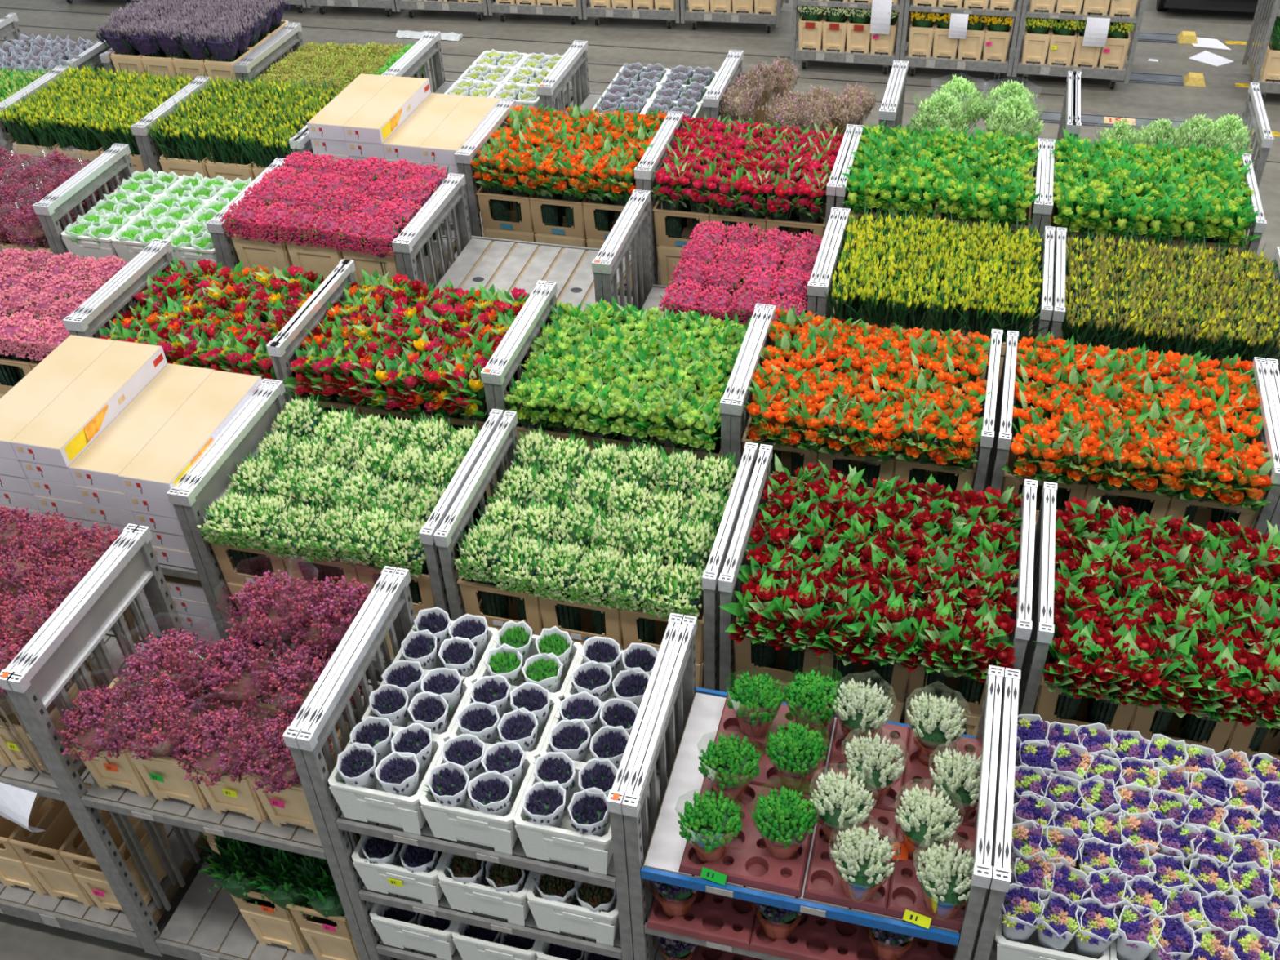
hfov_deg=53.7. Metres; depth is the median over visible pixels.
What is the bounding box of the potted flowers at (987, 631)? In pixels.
[937,600,1015,734]
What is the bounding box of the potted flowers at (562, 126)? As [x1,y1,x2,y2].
[550,117,583,149]
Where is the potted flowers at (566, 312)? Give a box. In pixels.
[546,301,591,415]
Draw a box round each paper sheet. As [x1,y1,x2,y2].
[0,782,45,832]
[870,0,892,34]
[948,13,968,39]
[1082,17,1110,46]
[1188,50,1234,66]
[1191,37,1231,49]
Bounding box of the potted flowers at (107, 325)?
[61,297,122,337]
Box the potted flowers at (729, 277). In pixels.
[704,262,744,296]
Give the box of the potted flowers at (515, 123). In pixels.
[495,115,533,196]
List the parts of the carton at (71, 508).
carton lid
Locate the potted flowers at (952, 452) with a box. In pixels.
[924,400,983,491]
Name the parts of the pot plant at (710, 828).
pot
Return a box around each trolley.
[0,13,164,146]
[0,65,92,213]
[0,66,203,306]
[0,239,164,337]
[0,523,207,955]
[7,525,404,959]
[32,143,126,255]
[39,143,284,267]
[66,0,135,5]
[71,240,350,402]
[99,22,296,97]
[108,378,325,662]
[137,76,386,312]
[177,379,508,681]
[213,158,463,285]
[239,22,457,284]
[270,260,547,529]
[279,0,307,13]
[293,98,510,235]
[295,568,684,959]
[306,0,396,16]
[387,31,582,285]
[395,0,495,20]
[400,173,644,327]
[433,410,757,771]
[461,98,675,352]
[487,0,588,24]
[489,281,766,461]
[544,40,736,315]
[582,0,680,28]
[600,190,840,320]
[620,614,1004,959]
[641,111,855,428]
[680,0,789,32]
[710,50,901,132]
[718,444,1037,723]
[729,304,1003,602]
[790,0,905,74]
[816,208,1055,436]
[835,124,1046,451]
[879,60,1075,220]
[899,0,1022,81]
[969,667,1020,959]
[983,330,1279,546]
[986,481,1057,890]
[1011,0,1146,88]
[1028,138,1266,439]
[1047,226,1279,417]
[1071,71,1274,244]
[1241,0,1279,101]
[1251,358,1279,534]
[1272,315,1279,369]
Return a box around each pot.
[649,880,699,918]
[655,935,698,959]
[726,671,786,737]
[748,902,805,940]
[764,720,827,790]
[783,670,844,735]
[809,768,874,844]
[832,677,893,743]
[843,730,904,804]
[862,925,921,959]
[894,784,960,860]
[906,691,966,765]
[915,840,973,919]
[929,746,982,821]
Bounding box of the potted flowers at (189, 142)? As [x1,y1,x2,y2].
[155,108,222,163]
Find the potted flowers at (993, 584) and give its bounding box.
[956,551,1018,616]
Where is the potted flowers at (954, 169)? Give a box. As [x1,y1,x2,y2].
[939,152,986,182]
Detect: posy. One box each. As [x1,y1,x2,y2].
[1000,883,1044,943]
[1010,819,1052,869]
[1012,764,1052,823]
[1012,791,1058,829]
[1012,855,1055,900]
[1014,714,1052,766]
[1015,739,1057,775]
[1035,893,1085,951]
[1038,825,1084,870]
[1040,773,1085,811]
[1044,721,1086,750]
[1044,862,1093,910]
[1050,742,1093,781]
[1052,801,1093,848]
[1073,722,1118,757]
[1074,897,1119,959]
[1076,773,1121,817]
[1078,836,1122,878]
[1081,752,1126,787]
[1084,867,1134,917]
[1085,810,1131,845]
[1108,729,1150,786]
[1109,840,1155,884]
[1112,781,1158,822]
[1115,812,1162,856]
[1116,902,1165,959]
[1118,756,1160,795]
[1120,875,1171,919]
[1146,733,1188,775]
[1146,789,1193,831]
[1146,853,1192,895]
[1146,912,1202,959]
[1150,764,1189,800]
[1155,817,1205,866]
[1160,884,1208,928]
[1178,743,1222,782]
[1182,793,1228,833]
[1183,853,1237,897]
[1184,768,1236,808]
[1188,826,1239,871]
[1190,926,1234,959]
[1198,889,1248,936]
[1208,748,1255,783]
[1219,924,1279,959]
[1220,804,1267,844]
[1224,777,1268,815]
[1226,861,1275,906]
[1227,834,1271,871]
[1232,900,1279,940]
[1248,753,1279,787]
[1252,808,1279,857]
[1260,780,1279,816]
[1261,871,1279,908]
[1266,939,1279,959]
[1268,844,1279,878]
[1273,905,1279,939]
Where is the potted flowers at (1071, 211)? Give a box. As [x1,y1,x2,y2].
[1052,182,1098,246]
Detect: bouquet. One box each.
[910,90,970,135]
[930,74,987,131]
[978,79,1040,124]
[983,94,1045,146]
[1092,117,1142,149]
[1131,117,1187,155]
[1170,113,1226,157]
[1199,112,1257,155]
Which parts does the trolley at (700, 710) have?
post, rail, plate, post, post, plate, post, rail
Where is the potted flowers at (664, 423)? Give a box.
[634,383,697,455]
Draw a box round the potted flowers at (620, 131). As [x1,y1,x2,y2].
[595,120,638,182]
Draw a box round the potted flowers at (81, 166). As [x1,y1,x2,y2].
[71,159,119,206]
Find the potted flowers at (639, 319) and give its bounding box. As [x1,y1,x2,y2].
[609,302,662,345]
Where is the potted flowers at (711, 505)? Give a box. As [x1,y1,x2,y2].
[677,484,729,533]
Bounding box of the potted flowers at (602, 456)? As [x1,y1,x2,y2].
[574,438,631,481]
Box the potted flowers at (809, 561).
[791,526,847,635]
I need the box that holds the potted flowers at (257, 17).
[222,8,266,47]
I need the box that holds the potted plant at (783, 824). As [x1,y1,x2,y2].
[751,786,817,859]
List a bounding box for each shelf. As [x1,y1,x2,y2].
[0,631,151,800]
[80,648,382,859]
[108,613,198,647]
[159,563,199,581]
[241,573,478,669]
[335,812,616,888]
[358,768,668,959]
[375,883,654,959]
[415,235,455,282]
[434,79,576,111]
[434,235,631,327]
[441,208,479,231]
[580,92,603,114]
[617,284,632,296]
[640,284,670,318]
[640,686,975,946]
[644,893,790,959]
[653,943,664,959]
[796,0,900,10]
[869,311,1015,404]
[899,680,908,723]
[909,0,1017,17]
[988,841,996,959]
[1026,0,1137,23]
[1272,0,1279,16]
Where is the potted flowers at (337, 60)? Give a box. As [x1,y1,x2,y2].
[322,53,353,70]
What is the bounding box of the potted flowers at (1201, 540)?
[1174,520,1251,568]
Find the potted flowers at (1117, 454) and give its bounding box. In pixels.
[1086,416,1150,508]
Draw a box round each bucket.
[0,240,20,251]
[0,355,34,398]
[0,669,94,773]
[0,699,13,767]
[0,795,53,895]
[6,133,17,155]
[12,139,58,163]
[18,227,64,255]
[28,358,39,368]
[55,140,111,191]
[71,676,151,796]
[99,140,163,187]
[110,51,146,78]
[128,691,226,809]
[141,48,177,79]
[159,144,212,178]
[172,52,212,79]
[187,702,287,822]
[202,831,220,854]
[203,48,257,89]
[205,146,255,182]
[208,534,294,616]
[230,891,309,954]
[231,232,293,276]
[247,33,273,74]
[249,712,350,835]
[252,163,266,177]
[268,20,289,62]
[282,548,366,600]
[285,237,343,279]
[285,902,371,959]
[297,392,370,418]
[341,246,416,285]
[352,543,458,657]
[359,401,426,425]
[422,391,510,504]
[457,568,551,635]
[463,0,482,3]
[475,186,538,242]
[495,0,515,4]
[515,0,536,4]
[515,404,588,441]
[528,187,589,247]
[536,0,557,5]
[537,593,624,650]
[557,0,577,6]
[577,413,657,450]
[581,194,632,288]
[590,0,611,8]
[611,0,632,8]
[617,595,704,688]
[632,0,654,9]
[649,427,720,489]
[652,199,716,285]
[654,0,675,10]
[688,0,710,11]
[708,198,770,249]
[710,0,732,13]
[732,0,754,13]
[733,609,826,702]
[741,414,825,528]
[748,108,771,128]
[754,0,777,14]
[764,200,826,269]
[798,12,825,50]
[817,427,900,495]
[819,602,918,722]
[822,15,848,52]
[826,119,844,135]
[830,299,896,328]
[844,195,907,257]
[846,18,871,53]
[849,0,872,3]
[871,15,898,54]
[892,0,897,4]
[892,435,978,494]
[897,308,963,337]
[904,197,967,250]
[904,617,1008,737]
[907,20,936,57]
[912,0,937,6]
[932,20,958,58]
[933,201,941,224]
[937,0,962,8]
[957,22,986,60]
[964,0,988,8]
[964,315,1032,399]
[965,204,1031,300]
[982,22,1011,62]
[990,0,1014,10]
[1000,436,1088,530]
[1021,23,1050,64]
[1029,0,1055,13]
[1032,631,1139,730]
[1047,24,1076,66]
[1048,205,1114,272]
[1056,0,1083,13]
[1058,328,1127,359]
[1072,27,1102,67]
[1082,0,1110,15]
[1084,474,1173,542]
[1098,32,1130,69]
[1109,0,1137,17]
[1109,220,1180,271]
[1126,681,1239,754]
[1127,336,1201,378]
[1161,475,1260,539]
[1173,232,1248,258]
[1200,344,1275,408]
[1222,698,1279,760]
[1260,39,1279,81]
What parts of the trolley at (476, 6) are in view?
post, post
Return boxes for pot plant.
[0,40,16,57]
[0,49,8,63]
[0,59,7,79]
[1,59,26,78]
[2,49,26,66]
[10,33,35,48]
[10,42,33,56]
[17,51,43,66]
[17,61,44,78]
[27,33,54,48]
[30,43,53,56]
[36,62,62,75]
[37,53,62,68]
[45,35,69,49]
[46,44,72,60]
[57,53,76,66]
[65,44,88,59]
[65,217,94,244]
[66,36,89,51]
[75,209,106,227]
[83,40,98,48]
[87,221,117,245]
[90,196,122,213]
[93,62,102,72]
[98,211,129,230]
[102,188,132,204]
[113,224,144,244]
[115,199,143,216]
[117,177,145,193]
[125,191,153,208]
[126,213,156,231]
[128,168,156,185]
[137,226,168,248]
[139,179,167,195]
[141,203,168,219]
[150,216,178,235]
[151,171,178,188]
[151,192,181,209]
[161,204,195,221]
[164,182,193,198]
[168,227,196,252]
[174,194,204,213]
[177,172,203,190]
[179,218,207,238]
[186,183,217,199]
[190,231,213,254]
[191,208,218,224]
[199,175,227,192]
[200,197,229,215]
[200,230,211,239]
[215,186,241,202]
[224,177,251,194]
[336,742,377,790]
[348,715,392,765]
[360,835,398,866]
[368,684,408,727]
[373,751,419,796]
[381,660,424,714]
[381,905,418,927]
[391,723,432,781]
[397,843,438,872]
[398,842,404,852]
[400,629,438,670]
[407,691,452,733]
[410,606,450,661]
[417,913,451,941]
[418,667,466,721]
[424,761,472,808]
[438,636,475,676]
[438,850,442,858]
[440,733,484,782]
[443,853,485,887]
[448,85,470,96]
[448,613,488,666]
[454,79,475,95]
[455,702,499,744]
[462,924,501,943]
[463,70,483,80]
[463,770,515,816]
[468,64,490,80]
[468,674,511,720]
[469,87,489,97]
[476,55,497,66]
[476,80,496,94]
[480,741,526,798]
[482,72,503,81]
[483,48,504,62]
[483,643,525,686]
[485,861,524,894]
[489,65,509,78]
[493,89,516,99]
[493,620,535,674]
[493,706,537,751]
[496,57,516,66]
[497,932,535,956]
[502,81,523,100]
[503,50,521,63]
[507,682,555,738]
[508,73,529,84]
[515,66,536,80]
[517,90,537,105]
[518,652,567,693]
[520,84,538,98]
[521,58,541,68]
[521,781,566,828]
[523,869,529,876]
[526,53,547,68]
[527,75,545,84]
[533,626,575,682]
[533,751,576,807]
[533,872,577,904]
[534,67,551,79]
[540,60,558,69]
[543,942,583,959]
[546,719,592,762]
[547,53,563,62]
[554,690,601,746]
[567,786,609,836]
[570,660,615,702]
[573,880,616,912]
[577,758,617,815]
[579,635,622,688]
[584,951,621,959]
[589,724,630,768]
[594,99,617,113]
[598,93,622,107]
[599,697,639,735]
[604,84,629,97]
[609,76,633,89]
[612,666,649,708]
[617,68,639,81]
[617,102,639,113]
[622,62,644,81]
[622,93,648,113]
[622,643,657,676]
[627,84,652,98]
[631,78,657,94]
[638,70,663,82]
[644,63,666,78]
[644,103,669,114]
[651,95,674,111]
[655,87,679,101]
[661,80,683,98]
[666,71,689,84]
[669,65,693,84]
[670,106,693,119]
[673,97,698,117]
[677,88,703,102]
[677,790,742,863]
[684,81,706,100]
[688,73,711,86]
[692,66,714,84]
[697,733,760,801]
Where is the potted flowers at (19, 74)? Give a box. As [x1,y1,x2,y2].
[0,66,50,88]
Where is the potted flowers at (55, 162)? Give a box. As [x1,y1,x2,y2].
[35,150,82,215]
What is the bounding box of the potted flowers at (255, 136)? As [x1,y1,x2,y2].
[227,116,279,168]
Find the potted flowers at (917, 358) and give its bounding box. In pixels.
[898,340,951,382]
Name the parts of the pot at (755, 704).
pot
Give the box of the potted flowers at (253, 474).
[224,448,279,499]
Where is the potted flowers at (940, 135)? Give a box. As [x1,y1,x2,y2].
[912,125,959,155]
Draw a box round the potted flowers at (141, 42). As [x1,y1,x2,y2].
[117,17,164,57]
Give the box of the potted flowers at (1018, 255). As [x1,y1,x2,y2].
[981,231,1066,288]
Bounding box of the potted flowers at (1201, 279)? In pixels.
[1155,250,1228,309]
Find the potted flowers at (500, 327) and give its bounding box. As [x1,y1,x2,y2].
[478,306,521,426]
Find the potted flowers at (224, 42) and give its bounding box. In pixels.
[194,22,244,62]
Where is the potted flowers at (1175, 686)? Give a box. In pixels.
[1129,624,1217,734]
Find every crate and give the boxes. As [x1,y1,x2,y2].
[8,782,102,906]
[57,808,173,911]
[61,213,133,261]
[90,191,159,218]
[111,219,185,262]
[114,173,182,196]
[137,198,208,224]
[163,177,231,202]
[167,222,218,272]
[212,182,248,200]
[328,728,444,835]
[351,834,447,906]
[361,672,472,742]
[369,902,456,959]
[392,620,497,684]
[418,746,535,854]
[437,853,534,926]
[444,80,501,97]
[448,688,560,759]
[451,921,539,959]
[457,65,515,84]
[471,50,527,68]
[476,635,582,701]
[490,83,539,110]
[503,68,555,105]
[513,764,613,875]
[516,53,569,99]
[526,871,618,946]
[535,940,622,959]
[539,700,618,769]
[563,649,625,705]
[592,96,650,138]
[601,82,660,101]
[613,66,670,84]
[642,100,701,128]
[651,84,709,118]
[662,69,717,87]
[995,868,1109,959]
[1009,860,1079,869]
[1109,916,1196,959]
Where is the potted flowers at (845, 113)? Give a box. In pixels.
[826,91,866,142]
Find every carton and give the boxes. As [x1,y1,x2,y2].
[0,334,115,460]
[0,457,26,477]
[0,474,34,494]
[0,488,40,511]
[0,504,42,522]
[10,340,167,467]
[19,363,168,484]
[26,477,81,502]
[34,494,88,519]
[42,512,92,532]
[68,363,214,492]
[75,484,131,511]
[82,502,137,526]
[89,520,125,537]
[118,370,262,500]
[124,493,177,518]
[132,511,183,535]
[133,591,150,606]
[133,619,161,636]
[134,604,155,622]
[150,530,189,551]
[151,545,195,568]
[163,570,226,603]
[171,584,232,618]
[177,600,237,633]
[182,617,240,645]
[306,73,394,141]
[310,137,348,155]
[313,152,349,161]
[342,75,431,143]
[346,93,431,158]
[349,155,385,162]
[382,93,466,161]
[385,159,422,167]
[419,95,501,164]
[421,162,457,178]
[441,163,484,182]
[443,187,487,222]
[475,177,483,191]
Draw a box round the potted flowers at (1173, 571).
[1131,543,1208,608]
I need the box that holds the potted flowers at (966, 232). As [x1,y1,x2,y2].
[920,213,1000,262]
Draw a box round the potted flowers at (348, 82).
[340,80,351,91]
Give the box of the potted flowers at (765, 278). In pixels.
[740,265,779,299]
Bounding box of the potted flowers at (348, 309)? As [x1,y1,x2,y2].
[324,287,371,326]
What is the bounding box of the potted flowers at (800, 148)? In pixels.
[771,135,812,228]
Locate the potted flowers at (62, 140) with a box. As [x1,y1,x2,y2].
[35,98,81,151]
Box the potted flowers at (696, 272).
[667,257,712,313]
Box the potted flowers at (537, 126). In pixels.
[518,111,559,173]
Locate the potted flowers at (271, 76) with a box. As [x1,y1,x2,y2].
[254,72,283,86]
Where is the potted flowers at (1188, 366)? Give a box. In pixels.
[1157,350,1210,388]
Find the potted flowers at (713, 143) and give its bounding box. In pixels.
[695,128,733,190]
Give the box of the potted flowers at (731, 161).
[715,145,755,223]
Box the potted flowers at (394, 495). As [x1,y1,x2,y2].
[360,478,420,521]
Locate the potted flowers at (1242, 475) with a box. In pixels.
[1208,433,1279,523]
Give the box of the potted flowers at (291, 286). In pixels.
[267,265,318,298]
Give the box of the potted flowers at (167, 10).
[151,4,187,17]
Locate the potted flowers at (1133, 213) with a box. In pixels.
[1109,191,1165,259]
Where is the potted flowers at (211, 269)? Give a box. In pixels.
[182,259,232,288]
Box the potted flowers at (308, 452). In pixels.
[284,431,332,474]
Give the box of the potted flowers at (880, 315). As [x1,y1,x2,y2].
[840,262,929,328]
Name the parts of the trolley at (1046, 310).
post, rail, plate, post, post, plate, post, rail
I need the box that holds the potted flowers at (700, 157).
[683,146,724,208]
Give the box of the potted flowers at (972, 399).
[930,380,991,442]
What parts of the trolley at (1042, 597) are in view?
post, post, plate, rail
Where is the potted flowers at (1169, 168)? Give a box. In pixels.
[1137,154,1186,243]
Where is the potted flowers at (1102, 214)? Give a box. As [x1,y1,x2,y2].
[1080,184,1126,242]
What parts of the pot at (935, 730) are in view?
pot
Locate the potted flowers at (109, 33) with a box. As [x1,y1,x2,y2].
[91,18,138,55]
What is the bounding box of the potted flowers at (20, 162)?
[4,153,41,176]
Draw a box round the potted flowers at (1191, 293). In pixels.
[1154,271,1231,345]
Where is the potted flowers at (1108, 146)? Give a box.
[1079,137,1128,237]
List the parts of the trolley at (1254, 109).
rail, post, post, plate, rail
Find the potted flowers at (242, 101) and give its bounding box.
[218,83,269,115]
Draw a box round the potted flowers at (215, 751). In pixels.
[174,702,262,786]
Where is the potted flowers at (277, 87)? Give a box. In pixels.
[259,77,308,104]
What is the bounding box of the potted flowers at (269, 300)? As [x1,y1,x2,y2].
[249,287,299,323]
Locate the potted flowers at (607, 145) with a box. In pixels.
[581,136,624,231]
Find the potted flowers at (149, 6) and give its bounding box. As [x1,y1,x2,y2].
[120,0,165,17]
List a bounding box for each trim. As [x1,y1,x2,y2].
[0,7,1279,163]
[1225,40,1262,46]
[1235,82,1249,87]
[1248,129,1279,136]
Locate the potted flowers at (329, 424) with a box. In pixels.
[308,404,364,445]
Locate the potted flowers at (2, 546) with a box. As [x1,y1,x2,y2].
[0,543,11,563]
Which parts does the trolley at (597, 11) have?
post, post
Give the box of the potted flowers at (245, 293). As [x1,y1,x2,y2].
[215,281,266,312]
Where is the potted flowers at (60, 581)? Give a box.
[19,555,113,688]
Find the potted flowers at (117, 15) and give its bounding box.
[106,6,153,55]
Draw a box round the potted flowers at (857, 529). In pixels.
[834,506,890,622]
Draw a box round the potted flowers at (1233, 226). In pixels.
[1211,191,1262,257]
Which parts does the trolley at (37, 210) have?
post, rail, post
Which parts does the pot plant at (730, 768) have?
pot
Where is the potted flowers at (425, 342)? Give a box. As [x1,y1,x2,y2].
[401,324,445,415]
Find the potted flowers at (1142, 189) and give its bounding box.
[1111,166,1157,200]
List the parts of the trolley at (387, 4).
post, post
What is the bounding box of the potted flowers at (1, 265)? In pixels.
[0,262,11,271]
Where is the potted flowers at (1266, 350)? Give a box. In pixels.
[1230,302,1279,370]
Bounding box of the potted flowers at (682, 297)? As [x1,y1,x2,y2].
[658,279,705,328]
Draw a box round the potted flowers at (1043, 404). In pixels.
[1012,376,1063,474]
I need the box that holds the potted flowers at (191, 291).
[165,281,209,306]
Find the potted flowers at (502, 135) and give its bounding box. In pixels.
[488,126,523,210]
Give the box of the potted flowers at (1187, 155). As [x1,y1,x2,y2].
[1173,141,1216,173]
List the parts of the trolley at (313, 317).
post, rail, plate, post, post, rail, post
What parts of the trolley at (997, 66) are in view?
post, post, post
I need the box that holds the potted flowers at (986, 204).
[962,176,1006,235]
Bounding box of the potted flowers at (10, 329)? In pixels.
[0,308,39,377]
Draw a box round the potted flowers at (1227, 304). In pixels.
[1181,281,1257,346]
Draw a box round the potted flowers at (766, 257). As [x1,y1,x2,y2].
[742,244,791,273]
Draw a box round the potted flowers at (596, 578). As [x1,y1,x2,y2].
[567,542,635,635]
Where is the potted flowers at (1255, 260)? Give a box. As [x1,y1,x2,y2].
[1217,241,1279,279]
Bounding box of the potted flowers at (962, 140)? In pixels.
[939,126,985,152]
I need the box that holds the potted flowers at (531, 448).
[511,423,563,475]
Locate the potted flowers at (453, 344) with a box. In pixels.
[431,328,481,430]
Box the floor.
[0,0,1279,959]
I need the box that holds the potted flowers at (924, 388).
[888,368,949,438]
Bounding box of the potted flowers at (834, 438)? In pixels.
[812,383,869,477]
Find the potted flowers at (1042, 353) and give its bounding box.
[1016,331,1070,382]
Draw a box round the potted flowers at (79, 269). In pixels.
[62,255,102,283]
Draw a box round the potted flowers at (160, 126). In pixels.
[146,106,195,159]
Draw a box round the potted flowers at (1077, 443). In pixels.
[1051,410,1110,512]
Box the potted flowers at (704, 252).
[679,238,720,288]
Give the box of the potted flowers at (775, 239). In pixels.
[754,226,795,297]
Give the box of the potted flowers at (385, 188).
[367,176,404,202]
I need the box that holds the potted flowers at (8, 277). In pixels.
[0,264,38,293]
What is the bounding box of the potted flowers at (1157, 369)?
[1122,342,1179,386]
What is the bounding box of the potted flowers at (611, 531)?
[585,506,637,557]
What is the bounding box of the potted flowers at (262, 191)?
[242,180,282,205]
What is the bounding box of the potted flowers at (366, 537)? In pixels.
[338,501,406,584]
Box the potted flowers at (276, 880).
[242,844,313,911]
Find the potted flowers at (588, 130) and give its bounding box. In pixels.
[564,120,611,177]
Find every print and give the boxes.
[0,493,10,503]
[16,446,35,459]
[24,463,43,477]
[32,481,50,494]
[40,499,57,512]
[63,353,163,462]
[74,471,93,484]
[80,489,98,502]
[88,507,106,519]
[97,524,111,531]
[124,480,142,493]
[130,497,149,511]
[137,515,155,528]
[154,550,168,562]
[155,534,162,544]
[167,584,181,595]
[173,383,260,485]
[173,600,186,611]
[178,615,192,626]
[226,585,232,596]
[311,126,323,136]
[314,141,326,150]
[346,129,359,138]
[350,144,361,154]
[381,84,429,141]
[386,146,398,157]
[422,151,435,160]
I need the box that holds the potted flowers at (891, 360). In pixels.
[866,345,919,393]
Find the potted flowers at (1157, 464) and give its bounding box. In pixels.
[1122,421,1190,516]
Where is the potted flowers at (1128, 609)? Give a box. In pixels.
[1085,568,1156,722]
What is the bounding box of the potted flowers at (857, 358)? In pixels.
[835,340,881,439]
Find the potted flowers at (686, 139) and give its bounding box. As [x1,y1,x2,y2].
[671,126,707,218]
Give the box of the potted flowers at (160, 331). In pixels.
[123,319,173,359]
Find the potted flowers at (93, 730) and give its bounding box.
[54,680,144,764]
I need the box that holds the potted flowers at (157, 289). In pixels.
[133,268,189,309]
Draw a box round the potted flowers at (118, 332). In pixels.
[97,317,146,341]
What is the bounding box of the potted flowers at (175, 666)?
[115,628,217,705]
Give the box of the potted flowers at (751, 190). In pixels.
[731,165,773,228]
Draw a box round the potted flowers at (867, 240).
[827,217,899,302]
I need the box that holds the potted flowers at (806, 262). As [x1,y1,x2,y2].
[779,248,817,312]
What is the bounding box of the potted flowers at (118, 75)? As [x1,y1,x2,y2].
[93,62,146,84]
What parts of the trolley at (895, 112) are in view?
post, rail, plate, post, post, plate, rail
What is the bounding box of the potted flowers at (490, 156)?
[471,136,517,222]
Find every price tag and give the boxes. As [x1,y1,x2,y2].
[700,866,727,885]
[892,842,908,860]
[902,909,931,928]
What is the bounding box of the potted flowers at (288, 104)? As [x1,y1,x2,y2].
[262,88,321,128]
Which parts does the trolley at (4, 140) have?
post, plate, rail, post, rail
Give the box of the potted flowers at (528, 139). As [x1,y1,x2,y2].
[508,124,552,197]
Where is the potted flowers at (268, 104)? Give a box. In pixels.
[245,85,298,115]
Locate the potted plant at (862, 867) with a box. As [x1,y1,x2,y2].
[831,823,894,902]
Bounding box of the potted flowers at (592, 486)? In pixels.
[564,464,622,550]
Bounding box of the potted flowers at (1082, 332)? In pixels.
[1052,281,1131,347]
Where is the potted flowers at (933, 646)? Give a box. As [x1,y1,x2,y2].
[894,587,975,709]
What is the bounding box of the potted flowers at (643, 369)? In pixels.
[613,351,667,442]
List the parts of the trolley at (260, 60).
post, rail, plate, post, rail, post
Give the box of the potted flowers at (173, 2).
[158,0,199,9]
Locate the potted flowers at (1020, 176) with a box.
[994,160,1035,223]
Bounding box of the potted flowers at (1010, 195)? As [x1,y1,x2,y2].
[989,177,1044,235]
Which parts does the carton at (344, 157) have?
carton lid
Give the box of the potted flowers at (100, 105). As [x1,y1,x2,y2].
[69,87,117,141]
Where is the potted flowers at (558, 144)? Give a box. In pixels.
[536,130,575,226]
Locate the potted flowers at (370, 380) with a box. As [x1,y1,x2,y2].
[345,344,400,422]
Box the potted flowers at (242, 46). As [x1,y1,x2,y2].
[207,17,257,60]
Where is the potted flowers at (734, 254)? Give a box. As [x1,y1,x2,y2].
[710,241,751,284]
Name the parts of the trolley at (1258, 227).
post, rail, plate, rail, post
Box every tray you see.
[645,890,757,950]
[678,776,818,897]
[689,945,763,959]
[713,694,835,795]
[748,910,859,959]
[803,805,898,915]
[823,715,910,812]
[854,924,956,959]
[884,813,976,931]
[899,727,982,826]
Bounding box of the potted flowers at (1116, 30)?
[1107,13,1137,38]
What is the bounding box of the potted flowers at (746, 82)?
[726,71,764,123]
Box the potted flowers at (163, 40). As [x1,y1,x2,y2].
[144,17,191,74]
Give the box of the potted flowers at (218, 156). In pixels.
[184,110,244,164]
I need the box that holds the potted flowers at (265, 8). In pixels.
[231,0,278,43]
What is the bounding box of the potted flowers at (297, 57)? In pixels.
[281,51,310,67]
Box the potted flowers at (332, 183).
[313,171,357,194]
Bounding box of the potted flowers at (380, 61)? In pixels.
[363,55,391,71]
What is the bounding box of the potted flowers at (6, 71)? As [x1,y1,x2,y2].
[0,65,32,91]
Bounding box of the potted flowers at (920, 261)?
[880,244,956,308]
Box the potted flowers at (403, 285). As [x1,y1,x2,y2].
[374,273,422,313]
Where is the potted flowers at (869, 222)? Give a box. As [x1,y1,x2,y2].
[818,198,897,301]
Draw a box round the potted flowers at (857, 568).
[819,539,891,592]
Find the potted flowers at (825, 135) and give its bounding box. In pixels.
[813,122,844,156]
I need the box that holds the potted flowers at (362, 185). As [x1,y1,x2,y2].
[336,174,377,198]
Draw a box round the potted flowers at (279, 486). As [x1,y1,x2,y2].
[258,459,310,507]
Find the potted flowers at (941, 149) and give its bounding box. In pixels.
[915,136,953,176]
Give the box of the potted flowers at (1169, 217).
[1142,191,1201,255]
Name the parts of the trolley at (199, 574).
post, rail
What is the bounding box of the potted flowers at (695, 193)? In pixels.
[677,157,717,232]
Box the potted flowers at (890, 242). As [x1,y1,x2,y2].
[858,225,933,274]
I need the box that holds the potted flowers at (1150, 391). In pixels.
[1121,372,1182,412]
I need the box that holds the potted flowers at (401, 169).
[377,158,422,184]
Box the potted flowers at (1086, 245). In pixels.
[1043,222,1132,324]
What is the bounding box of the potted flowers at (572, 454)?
[540,431,599,504]
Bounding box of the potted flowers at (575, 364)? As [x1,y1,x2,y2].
[551,343,606,435]
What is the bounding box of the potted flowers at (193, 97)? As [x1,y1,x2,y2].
[179,84,226,115]
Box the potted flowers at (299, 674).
[257,641,361,719]
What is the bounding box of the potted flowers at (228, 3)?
[204,0,249,14]
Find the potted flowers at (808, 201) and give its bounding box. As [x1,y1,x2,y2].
[789,167,831,237]
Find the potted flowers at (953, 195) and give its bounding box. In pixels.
[933,170,983,234]
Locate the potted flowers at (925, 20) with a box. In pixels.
[909,10,936,27]
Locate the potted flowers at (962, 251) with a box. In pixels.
[930,225,991,271]
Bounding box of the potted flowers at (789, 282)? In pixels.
[771,266,812,302]
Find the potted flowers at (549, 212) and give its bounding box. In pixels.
[520,144,566,226]
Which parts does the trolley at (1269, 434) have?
post, post, plate, rail, post, plate, rail, post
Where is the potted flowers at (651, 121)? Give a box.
[627,107,667,134]
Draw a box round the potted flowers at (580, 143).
[560,128,602,200]
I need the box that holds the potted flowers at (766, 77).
[742,61,778,124]
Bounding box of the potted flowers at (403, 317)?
[385,301,435,330]
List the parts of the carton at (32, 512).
carton lid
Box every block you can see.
[1177,31,1197,44]
[1183,72,1205,86]
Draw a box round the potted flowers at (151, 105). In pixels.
[111,92,166,140]
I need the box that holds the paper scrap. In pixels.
[1147,58,1158,62]

